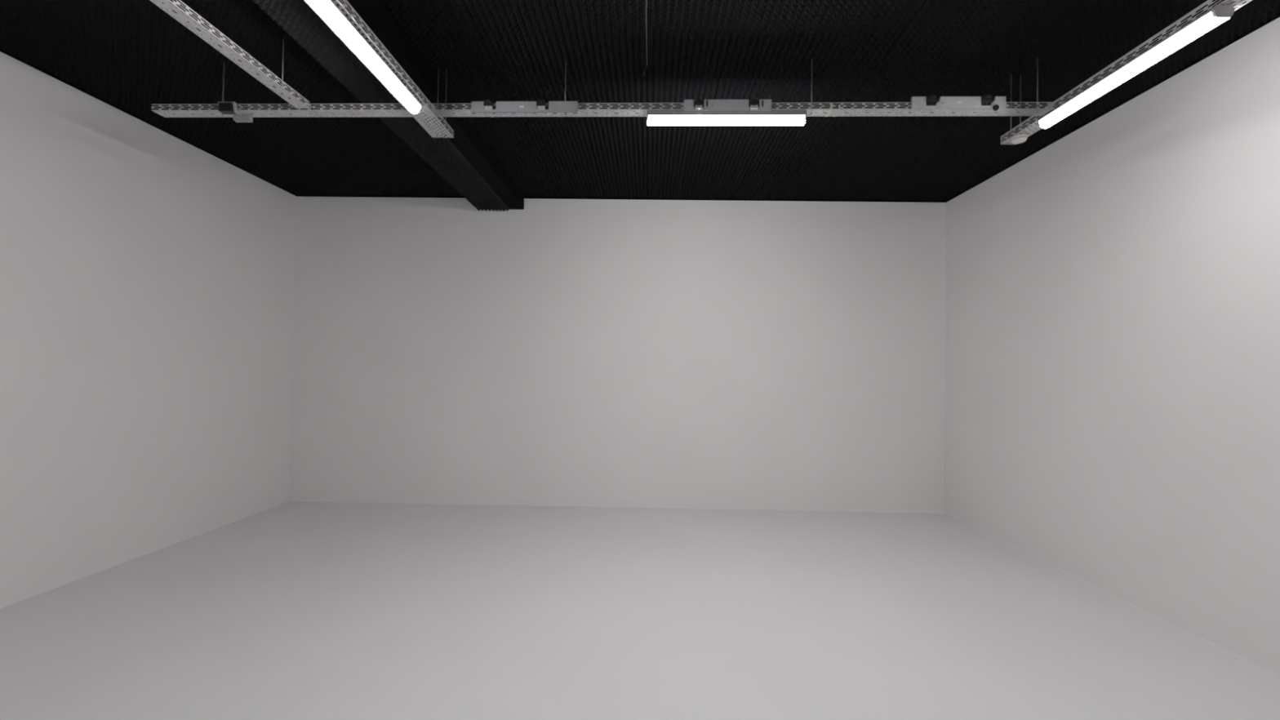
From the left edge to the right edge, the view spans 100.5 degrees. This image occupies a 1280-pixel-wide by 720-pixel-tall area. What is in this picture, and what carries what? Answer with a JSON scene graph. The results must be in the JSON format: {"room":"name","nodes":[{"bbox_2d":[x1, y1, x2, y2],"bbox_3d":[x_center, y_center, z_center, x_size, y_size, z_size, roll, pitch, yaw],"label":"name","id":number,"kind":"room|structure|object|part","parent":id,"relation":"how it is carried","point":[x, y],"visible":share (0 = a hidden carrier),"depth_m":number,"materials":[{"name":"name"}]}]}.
{"room":"studio","nodes":[
{"label":"studio","id":0,"kind":"room"},
{"bbox_2d":[0,51,297,608],"bbox_3d":[-5.038,-0.313,2.269,0.165,4.470,10.770,1,-1,1],"label":"wall","id":1,"kind":"structure","parent":0,"point":[147,277],"depth_m":5.08,"materials":[{"name":"white paint"}]},
{"bbox_2d":[289,196,946,513],"bbox_3d":[-0.332,-0.166,7.497,9.115,4.470,0.165,1,-1,1],"label":"wall","id":2,"kind":"structure","parent":0,"point":[691,354],"depth_m":7.43,"materials":[{"name":"white paint"}]},
{"bbox_2d":[0,501,1279,719],"bbox_3d":[-0.448,2.026,2.086,9.115,0.120,10.620,1,-1,1],"label":"floor","id":3,"kind":"structure","parent":0,"point":[289,611],"depth_m":3.96,"materials":[{"name":"white paint"}]},
{"bbox_2d":[0,0,1279,202],"bbox_3d":[-0.384,-2.430,2.154,9.115,0.206,10.620,1,-1,1],"label":"ceiling","id":4,"kind":"structure","parent":0,"point":[131,56],"depth_m":4.36,"materials":[{"name":"black metal"}]},
{"bbox_2d":[222,61,224,115],"bbox_3d":[-3.308,-2.166,4.223,0.027,0.455,0.027,1,-1,1],"label":"suspension rod","id":5,"kind":"object","parent":4,"relation":"hanging from","point":[224,61],"visible":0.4,"depth_m":4.22,"materials":[{"name":"metal"}]},
{"bbox_2d":[151,103,320,117],"bbox_3d":[-3.195,-1.977,4.219,1.288,0.052,0.117,1,-1,2],"label":"cable tray","id":6,"kind":"object","parent":5,"relation":"hanging from","point":[179,113],"visible":0.9,"depth_m":4.18,"materials":[{"name":"metal"}]},
{"bbox_2d":[217,102,237,114],"bbox_3d":[-3.190,-1.952,4.127,0.146,0.081,0.060,1,-1,2],"label":"junction box","id":7,"kind":"object","parent":6,"relation":"attached to","point":[225,108],"visible":1,"depth_m":4.10,"materials":[{"name":"black plastic"}]},
{"bbox_2d":[232,115,253,122],"bbox_3d":[-3.174,-1.926,4.253,0.135,0.040,0.035,1,-1,2],"label":"junction box","id":8,"kind":"object","parent":6,"relation":"attached to","point":[242,118],"visible":1,"depth_m":4.24,"materials":[{"name":"grey plastic"}]},
{"bbox_2d":[281,35,284,95],"bbox_3d":[-2.609,-2.161,3.886,0.027,0.455,0.027,1,-1,1],"label":"suspension rod","id":9,"kind":"object","parent":4,"relation":"hanging from","point":[282,36],"visible":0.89,"depth_m":3.88,"materials":[{"name":"metal"}]},
{"bbox_2d":[149,0,310,108],"bbox_3d":[-2.659,-2.023,0.693,0.106,0.052,6.840,1,-1,1],"label":"cable tray","id":10,"kind":"object","parent":9,"relation":"hanging from","point":[183,18],"visible":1,"depth_m":3.36,"materials":[{"name":"metal"}]},
{"bbox_2d":[253,0,524,211],"bbox_3d":[-2.037,-2.281,2.177,0.645,0.251,10.620,1,-1,1],"label":"ceiling beam","id":11,"kind":"structure","parent":4,"relation":"attached to","point":[464,161],"depth_m":4.30,"materials":[{"name":"black metal"}]},
{"bbox_2d":[436,69,439,136],"bbox_3d":[-1.624,-2.081,4.273,0.027,0.575,0.027,1,-1,1],"label":"suspension rod","id":12,"kind":"object","parent":4,"relation":"hanging from","point":[437,69],"visible":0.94,"depth_m":4.27,"materials":[{"name":"metal"}]},
{"bbox_2d":[304,0,453,137],"bbox_3d":[-1.655,-1.890,0.790,0.174,0.056,7.070,1,-1,1],"label":"cable tray","id":13,"kind":"object","parent":12,"relation":"hanging from","point":[421,114],"visible":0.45,"depth_m":3.46,"materials":[{"name":"metal"}]},
{"bbox_2d":[306,0,422,113],"bbox_3d":[-1.597,-1.784,3.153,0.101,0.079,1.200,1,-1,1],"label":"linear light","id":14,"kind":"object","parent":13,"relation":"attached to","point":[333,15],"visible":1,"depth_m":3.04,"materials":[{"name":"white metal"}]},
{"bbox_2d":[444,67,447,137],"bbox_3d":[-1.559,-2.080,4.272,0.027,0.575,0.027,1,-1,1],"label":"suspension rod","id":15,"kind":"object","parent":4,"relation":"hanging from","point":[446,68],"visible":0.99,"depth_m":4.27,"materials":[{"name":"metal"}]},
{"bbox_2d":[564,61,566,115],"bbox_3d":[-0.579,-2.128,4.132,0.027,0.455,0.027,1,-1,1],"label":"suspension rod","id":16,"kind":"object","parent":4,"relation":"hanging from","point":[565,61],"visible":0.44,"depth_m":4.13,"materials":[{"name":"metal"}]},
{"bbox_2d":[312,102,1052,117],"bbox_3d":[0.263,-1.928,4.103,5.620,0.054,0.122,1,-1,2],"label":"cable tray","id":17,"kind":"object","parent":16,"relation":"hanging from","point":[1015,111],"visible":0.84,"depth_m":4.07,"materials":[{"name":"metal"}]},
{"bbox_2d":[471,99,577,112],"bbox_3d":[-0.884,-1.938,4.059,0.817,0.084,0.042,1,-1,2],"label":"plate","id":18,"kind":"object","parent":17,"relation":"attached to","point":[486,106],"visible":1,"depth_m":4.06,"materials":[{"name":"grey metal"}]},
{"bbox_2d":[646,109,806,125],"bbox_3d":[0.653,-1.847,4.069,1.200,0.098,0.101,1,-1,2],"label":"linear light","id":19,"kind":"object","parent":17,"relation":"attached to","point":[654,117],"visible":1,"depth_m":4.03,"materials":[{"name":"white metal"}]},
{"bbox_2d":[647,115,805,125],"bbox_3d":[0.653,-1.824,4.069,1.192,0.052,0.083,1,-1,2],"label":"diffuser","id":20,"kind":"object","parent":19,"relation":"attached to","point":[652,120],"depth_m":4.04,"materials":[{"name":"white plastic"}]},
{"bbox_2d":[684,97,771,111],"bbox_3d":[0.660,-1.923,4.004,0.655,0.082,0.048,1,-1,2],"label":"plate","id":21,"kind":"object","parent":17,"relation":"attached to","point":[690,105],"visible":1,"depth_m":4.00,"materials":[{"name":"grey metal"}]},
{"bbox_3d":[0.444,-1.940,4.004,0.052,0.055,0.033,1,-1,2],"label":"knob","id":22,"kind":"part","parent":21,"relation":"part of","materials":[{"name":"black plastic"}]},
{"bbox_3d":[0.858,-1.934,3.990,0.052,0.055,0.033,1,-1,2],"label":"knob","id":23,"kind":"part","parent":21,"relation":"part of","materials":[{"name":"black plastic"}]},
{"bbox_2d":[911,94,1005,111],"bbox_3d":[2.368,-1.906,3.950,0.682,0.115,0.042,1,-1,2],"label":"plate","id":24,"kind":"object","parent":17,"relation":"attached to","point":[929,102],"visible":1,"depth_m":3.95,"materials":[{"name":"grey metal"}]},
{"bbox_2d":[643,2,647,75],"bbox_3d":[0.031,-2.298,3.602,0.033,0.025,1.332,1,-1,1],"label":"wire","id":25,"kind":"object","parent":4,"relation":"attached to","point":[644,72],"visible":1,"depth_m":3.99,"materials":[{"name":"metal"}]},
{"bbox_2d":[810,57,812,114],"bbox_3d":[1.311,-2.102,4.063,0.027,0.455,0.027,1,-1,1],"label":"suspension rod","id":26,"kind":"object","parent":4,"relation":"hanging from","point":[811,57],"visible":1,"depth_m":4.06,"materials":[{"name":"metal"}]},
{"bbox_2d":[1008,73,1012,142],"bbox_3d":[2.945,-2.017,4.221,0.027,0.575,0.027,1,-1,1],"label":"suspension rod","id":27,"kind":"object","parent":4,"relation":"hanging from","point":[1011,73],"visible":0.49,"depth_m":4.22,"materials":[{"name":"metal"}]},
{"bbox_3d":[2.945,-2.017,4.221,0.008,0.575,0.008,0,-1,23],"label":"rod","id":28,"kind":"part","parent":27,"relation":"part of","materials":[{"name":"metal"}]},
{"bbox_2d":[1000,0,1252,144],"bbox_3d":[2.917,-1.825,0.739,0.126,0.065,7.113,1,-1,1],"label":"cable tray","id":29,"kind":"object","parent":27,"relation":"hanging from","point":[1032,127],"visible":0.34,"depth_m":3.27,"materials":[{"name":"metal"}]},
{"bbox_3d":[2.973,-1.770,4.287,0.126,0.065,0.015,1,-1,1],"label":"plate","id":30,"kind":"part","parent":29,"relation":"part of","materials":[{"name":"grey metal"}]},
{"bbox_2d":[1010,133,1027,143],"bbox_3d":[2.958,-1.718,4.151,0.112,0.045,0.112,1,-1,1],"label":"ceiling sensor","id":31,"kind":"object","parent":29,"relation":"attached to","point":[1020,138],"visible":1,"depth_m":4.12,"materials":[{"name":"white plastic"}]},
{"bbox_2d":[1037,4,1234,128],"bbox_3d":[2.911,-1.718,3.242,0.101,0.079,1.200,1,-1,1],"label":"linear light","id":32,"kind":"object","parent":29,"relation":"attached to","point":[1217,15],"visible":1,"depth_m":3.04,"materials":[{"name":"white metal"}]},
{"bbox_2d":[1019,74,1021,133],"bbox_3d":[3.018,-2.016,4.220,0.027,0.575,0.027,1,-1,1],"label":"suspension rod","id":33,"kind":"object","parent":4,"relation":"hanging from","point":[1020,74],"visible":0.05,"depth_m":4.22,"materials":[{"name":"metal"}]},
{"bbox_2d":[1036,56,1038,112],"bbox_3d":[2.994,-2.079,4.007,0.027,0.455,0.027,1,-1,1],"label":"suspension rod","id":34,"kind":"object","parent":4,"relation":"hanging from","point":[1037,56],"visible":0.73,"depth_m":4.00,"materials":[{"name":"metal"}]},
{"bbox_2d":[944,17,1279,678],"bbox_3d":[4.210,-0.183,2.123,0.165,4.470,10.770,1,-1,1],"label":"wall","id":35,"kind":"structure","parent":0,"point":[1113,295],"depth_m":4.41,"materials":[{"name":"white paint"}]}
]}

